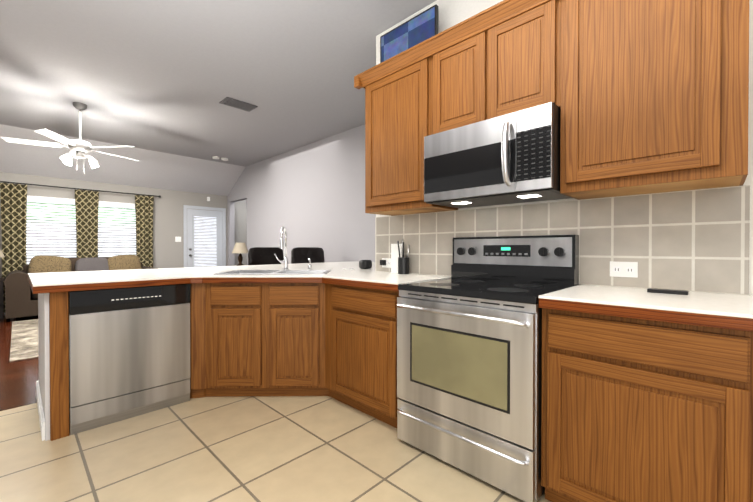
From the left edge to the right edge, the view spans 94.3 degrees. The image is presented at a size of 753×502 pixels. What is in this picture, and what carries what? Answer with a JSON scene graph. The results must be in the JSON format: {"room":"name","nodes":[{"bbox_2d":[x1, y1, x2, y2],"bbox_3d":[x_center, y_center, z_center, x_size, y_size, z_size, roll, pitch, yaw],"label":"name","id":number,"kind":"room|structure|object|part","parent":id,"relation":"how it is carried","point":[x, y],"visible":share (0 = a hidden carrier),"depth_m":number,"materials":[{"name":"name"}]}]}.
{"room":"kitchen","nodes":[
{"label":"kitchen","id":0,"kind":"room"},
{"bbox_2d":[0,314,38,410],"bbox_3d":[-4.241,1.115,4.579,5.380,0.050,9.200,0,1,44],"label":"floor","id":1,"kind":"structure","parent":0,"point":[18,379],"depth_m":3.09,"materials":[{"name":"brown wood"}]},
{"bbox_2d":[0,277,4,318],"bbox_3d":[-6.228,0.761,5.602,0.360,0.640,0.360,0,1,44],"label":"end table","id":2,"kind":"object","parent":1,"relation":"on","point":[2,279],"visible":0.97,"depth_m":5.59,"materials":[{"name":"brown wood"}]},
{"bbox_2d":[10,319,37,361],"bbox_3d":[-3.866,1.079,5.100,2.670,0.012,2.030,0,1,44],"label":"rug","id":3,"kind":"object","parent":1,"relation":"on","point":[24,340],"visible":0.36,"depth_m":4.22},
{"bbox_2d":[4,254,158,321],"bbox_3d":[-5.206,0.571,6.351,0.928,1.009,2.130,0,1,44],"label":"sofa","id":4,"kind":"object","parent":1,"relation":"on","point":[21,299],"visible":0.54,"depth_m":5.83,"materials":[{"name":"fabric"}]},
{"bbox_2d":[248,247,283,264],"bbox_3d":[-1.390,0.519,4.691,0.444,1.139,0.520,0,1,44],"label":"bar chair","id":5,"kind":"object","parent":1,"relation":"on","point":[261,256],"visible":0.31,"depth_m":4.76,"materials":[{"name":"black leather"}]},
{"bbox_2d":[291,247,324,263],"bbox_3d":[-0.909,0.515,5.185,0.444,1.139,0.580,0,1,44],"label":"bar chair","id":6,"kind":"object","parent":1,"relation":"on","point":[304,254],"visible":0.33,"depth_m":5.25,"materials":[{"name":"black leather"}]},
{"bbox_3d":[-2.836,0.688,7.283,0.600,0.760,0.600,0,1,44],"label":"console table","id":7,"kind":"object","parent":1,"relation":"on","visible":0},
{"bbox_2d":[232,243,247,265],"bbox_3d":[-2.836,0.067,7.278,0.340,0.480,0.340,0,1,44],"label":"table lamp","id":8,"kind":"object","parent":7,"relation":"on","point":[240,248],"visible":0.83,"depth_m":7.19,"materials":[{"name":"beige fabric"}]},
{"bbox_2d":[38,293,49,440],"bbox_3d":[-2.205,0.656,2.315,0.780,0.903,0.020,0,1,44],"label":"wall","id":9,"kind":"structure","parent":0,"point":[43,343],"depth_m":2.04,"materials":[{"name":"paint"}]},
{"bbox_2d":[36,380,44,440],"bbox_3d":[-2.268,1.052,2.353,0.890,0.110,0.014,0,1,44],"label":"baseboard","id":10,"kind":"structure","parent":9,"relation":"attached to","point":[40,413],"depth_m":2.24,"materials":[{"name":"white paint"}]},
{"bbox_2d":[0,172,246,276],"bbox_3d":[-6.112,-0.425,6.386,0.140,3.000,9.200,0,1,44],"label":"wall","id":11,"kind":"structure","parent":0,"point":[168,251],"depth_m":7.71,"materials":[{"name":"paint"}]},
{"bbox_2d":[0,181,160,197],"bbox_3d":[-5.599,-1.177,6.718,0.120,0.048,2.528,0,1,44],"label":"curtain rod","id":12,"kind":"object","parent":11,"relation":"attached to","point":[159,196],"visible":1,"depth_m":6.59,"materials":[{"name":"black metal"}]},
{"bbox_2d":[0,183,26,312],"bbox_3d":[-6.238,-0.054,6.016,0.070,2.205,0.329,0,1,44],"label":"curtain","id":13,"kind":"object","parent":12,"relation":"hanging from","point":[13,197],"visible":0.6,"depth_m":6.00,"materials":[{"name":"fabric"}]},
{"bbox_2d":[75,190,98,257],"bbox_3d":[-5.558,-0.060,6.715,0.070,2.205,0.359,0,1,44],"label":"curtain","id":14,"kind":"object","parent":12,"relation":"hanging from","point":[86,204],"visible":0.56,"depth_m":6.70,"materials":[{"name":"fabric"}]},
{"bbox_2d":[135,195,153,266],"bbox_3d":[-4.903,-0.065,7.389,0.070,2.205,0.339,0,1,44],"label":"curtain","id":15,"kind":"object","parent":12,"relation":"hanging from","point":[144,226],"visible":0.65,"depth_m":7.38,"materials":[{"name":"fabric"}]},
{"bbox_2d":[27,196,134,208],"bbox_3d":[-5.657,-0.330,6.795,0.145,1.315,1.880,0,1,44],"label":"window","id":16,"kind":"structure","parent":11,"relation":"in","point":[71,201],"depth_m":6.55,"materials":[{"name":"white paint"}]},
{"bbox_2d":[26,201,135,264],"bbox_3d":[-5.651,-0.348,6.790,0.001,1.180,1.720,0,1,44],"label":"window blinds","id":17,"kind":"object","parent":11,"relation":"attached to","point":[50,229],"depth_m":6.61,"materials":[{"name":"white plastic"}]},
{"bbox_2d":[175,237,180,241],"bbox_3d":[-4.502,-0.267,7.933,0.011,0.120,0.120,0,1,44],"label":"switch plate","id":18,"kind":"object","parent":11,"relation":"attached to","point":[177,239],"visible":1,"depth_m":7.93,"materials":[{"name":"white paint"}]},
{"bbox_2d":[183,205,225,267],"bbox_3d":[-4.072,0.003,8.339,0.065,2.115,0.960,0,1,44],"label":"door","id":19,"kind":"structure","parent":11,"relation":"attached to","point":[204,236],"depth_m":8.33,"materials":[{"name":"paint"}]},
{"bbox_2d":[0,0,435,195],"bbox_3d":[-1.742,-1.637,2.128,12.050,0.630,9.200,0,1,44],"label":"ceiling","id":20,"kind":"structure","parent":0,"point":[154,82],"depth_m":3.90,"materials":[{"name":"paint"}]},
{"bbox_2d":[1,102,138,174],"bbox_3d":[-3.901,-1.450,4.571,1.346,0.920,1.386,0,1,44],"label":"ceiling fan","id":21,"kind":"object","parent":20,"relation":"hanging from","point":[79,148],"visible":1,"depth_m":4.46,"materials":[{"name":"white metal"}]},
{"bbox_2d":[212,156,227,160],"bbox_3d":[-3.232,-1.913,7.229,0.130,0.034,0.310,0,1,44],"label":"smoke detector","id":22,"kind":"object","parent":20,"relation":"attached to","point":[217,157],"visible":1,"depth_m":7.19,"materials":[{"name":"white plastic"}]},
{"bbox_2d":[219,97,257,111],"bbox_3d":[-1.794,-1.902,4.548,0.240,0.016,0.400,0,1,44],"label":"ceiling vent","id":23,"kind":"object","parent":20,"relation":"in","point":[237,104],"visible":1,"depth_m":4.52,"materials":[{"name":"grey metal"}]},
{"bbox_2d":[0,396,550,501],"bbox_3d":[0.133,1.148,0.327,6.820,0.050,9.200,0,1,44],"label":"floor","id":24,"kind":"structure","parent":0,"point":[274,449],"depth_m":1.85,"materials":[{"name":"beige tile"}]},
{"bbox_2d":[68,284,190,434],"bbox_3d":[-1.754,0.673,2.477,0.462,0.866,0.667,0,1,44],"label":"dishwasher","id":25,"kind":"object","parent":24,"relation":"on","point":[129,352],"visible":0.96,"depth_m":2.28,"materials":[{"name":"silver metal"}]},
{"bbox_2d":[189,283,316,397],"bbox_3d":[-0.801,0.653,3.010,1.152,0.898,1.244,0,1,44],"label":"base cabinet","id":26,"kind":"object","parent":24,"relation":"on","point":[247,339],"depth_m":2.59,"materials":[{"name":"brown wood"}]},
{"bbox_2d":[28,261,423,293],"bbox_3d":[-0.919,0.202,3.495,1.845,0.052,3.609,0,1,44],"label":"countertop","id":27,"kind":"structure","parent":26,"relation":"on","point":[50,282],"depth_m":2.56,"materials":[{"name":"stone"}]},
{"bbox_2d":[216,270,331,273],"bbox_3d":[-0.833,0.253,2.942,0.860,0.158,0.470,0,0,-1],"label":"sink","id":28,"kind":"object","parent":27,"relation":"in","point":[279,272],"visible":0.31,"depth_m":3.13,"materials":[{"name":"silver metal"}]},
{"bbox_2d":[275,226,288,269],"bbox_3d":[-0.852,-0.023,3.174,0.202,0.401,0.158,0,1,44],"label":"faucet","id":29,"kind":"object","parent":27,"relation":"on","point":[284,262],"visible":0.96,"depth_m":3.21,"materials":[{"name":"silver metal"}]},
{"bbox_2d":[308,258,311,269],"bbox_3d":[-0.617,0.122,3.215,0.060,0.112,0.060,0,1,44],"label":"soap dispenser","id":30,"kind":"object","parent":27,"relation":"on","point":[309,266],"visible":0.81,"depth_m":3.21,"materials":[{"name":"silver metal"}]},
{"bbox_2d":[359,260,371,268],"bbox_3d":[-0.109,0.130,3.428,0.110,0.090,0.110,0,1,44],"label":"speaker","id":31,"kind":"object","parent":27,"relation":"on","point":[365,264],"visible":1,"depth_m":3.39},
{"bbox_2d":[391,240,409,273],"bbox_3d":[0.176,0.045,2.812,0.205,0.270,0.095,0,1,44],"label":"utensil caddy","id":32,"kind":"object","parent":27,"relation":"on","point":[399,263],"visible":0.96,"depth_m":2.79,"materials":[{"name":"black plastic"}]},
{"bbox_2d":[317,283,399,427],"bbox_3d":[0.051,0.656,2.560,0.820,0.898,0.701,0,1,44],"label":"base cabinet","id":33,"kind":"object","parent":24,"relation":"on","point":[357,326],"depth_m":2.33,"materials":[{"name":"brown wood"}]},
{"bbox_2d":[396,235,578,501],"bbox_3d":[0.608,0.510,1.979,0.778,1.200,0.730,0,1,44],"label":"stove","id":34,"kind":"object","parent":24,"relation":"on","point":[469,365],"visible":0.98,"depth_m":1.75,"materials":[{"name":"silver metal"}]},
{"bbox_2d":[541,308,752,501],"bbox_3d":[1.171,0.664,1.516,0.666,0.898,0.638,0,1,44],"label":"base cabinet","id":35,"kind":"object","parent":24,"relation":"on","point":[637,410],"depth_m":1.27,"materials":[{"name":"brown wood"}]},
{"bbox_2d":[539,284,752,331],"bbox_3d":[1.182,0.218,1.488,0.715,0.052,0.657,0,1,44],"label":"countertop","id":36,"kind":"structure","parent":35,"relation":"on","point":[723,310],"depth_m":1.32,"materials":[{"name":"stone"}]},
{"bbox_2d":[647,288,688,294],"bbox_3d":[1.314,0.183,1.578,0.140,0.015,0.050,0,1,44],"label":"remote","id":37,"kind":"object","parent":36,"relation":"on","point":[670,291],"visible":1,"depth_m":1.56,"materials":[{"name":"black plastic"}]},
{"bbox_2d":[227,124,375,265],"bbox_3d":[-1.276,-0.425,6.441,6.720,3.000,0.120,0,1,44],"label":"wall","id":38,"kind":"structure","parent":0,"point":[311,194],"depth_m":6.20,"materials":[{"name":"paint"}]},
{"bbox_2d":[376,0,752,294],"bbox_3d":[1.991,-0.385,1.243,5.450,3.000,0.120,0,1,44],"label":"wall","id":39,"kind":"structure","parent":0,"point":[452,13],"depth_m":2.34,"materials":[{"name":"paint"}]},
{"bbox_2d":[362,52,457,215],"bbox_3d":[0.243,-0.795,2.612,0.632,1.000,0.342,0,1,44],"label":"upper cabinet","id":40,"kind":"object","parent":39,"relation":"attached to","point":[395,99],"depth_m":2.48,"materials":[{"name":"brown wood"}]},
{"bbox_2d":[380,5,438,62],"bbox_3d":[0.234,-1.542,2.649,0.540,0.380,0.140,0,1,44],"label":"picture","id":41,"kind":"object","parent":40,"relation":"on","point":[417,29],"visible":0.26,"depth_m":2.61,"materials":[{"name":"blue plastic"}]},
{"bbox_2d":[426,28,473,135],"bbox_3d":[0.631,-1.010,2.233,0.450,0.565,0.342,0,1,44],"label":"upper cabinet","id":42,"kind":"object","parent":39,"relation":"attached to","point":[450,64],"depth_m":2.16,"materials":[{"name":"brown wood"}]},
{"bbox_2d":[474,0,553,122],"bbox_3d":[0.863,-1.008,2.008,0.450,0.565,0.342,0,1,44],"label":"upper cabinet","id":43,"kind":"object","parent":39,"relation":"attached to","point":[514,50],"depth_m":1.88,"materials":[{"name":"brown wood"}]},
{"bbox_2d":[424,102,571,207],"bbox_3d":[0.694,-0.512,2.070,0.759,0.424,0.493,0,1,44],"label":"microwave","id":44,"kind":"object","parent":43,"relation":"attached to","point":[511,158],"visible":0.98,"depth_m":1.89,"materials":[{"name":"silver metal"}]},
{"bbox_2d":[375,185,749,294],"bbox_3d":[0.805,-0.054,2.305,2.267,0.476,0.009,0,1,44],"label":"backsplash","id":45,"kind":"structure","parent":39,"relation":"attached to","point":[697,240],"depth_m":1.81,"materials":[{"name":"tile"}]},
{"bbox_2d":[380,258,390,267],"bbox_3d":[0.079,0.102,2.975,0.120,0.080,0.044,0,1,44],"label":"electrical outlet plate","id":46,"kind":"object","parent":45,"relation":"attached to","point":[388,263],"depth_m":2.98,"materials":[{"name":"white paint"}]},
{"bbox_3d":[0.055,0.099,2.994,0.038,0.045,0.037,0,1,44],"label":"electrical outlet with charger","id":47,"kind":"part","parent":46,"relation":"part of","materials":[{"name":"black plastic"}]},
{"bbox_2d":[610,261,637,277],"bbox_3d":[1.290,0.096,1.824,0.120,0.080,0.006,0,1,44],"label":"electrical outlet plate","id":48,"kind":"object","parent":45,"relation":"attached to","point":[623,269],"visible":1,"depth_m":1.82,"materials":[{"name":"white paint"}]},
{"bbox_2d":[554,0,748,199],"bbox_3d":[1.255,-0.788,1.628,0.645,1.000,0.342,0,1,44],"label":"upper cabinet","id":49,"kind":"object","parent":39,"relation":"attached to","point":[648,96],"depth_m":1.49,"materials":[{"name":"brown wood"}]}
]}

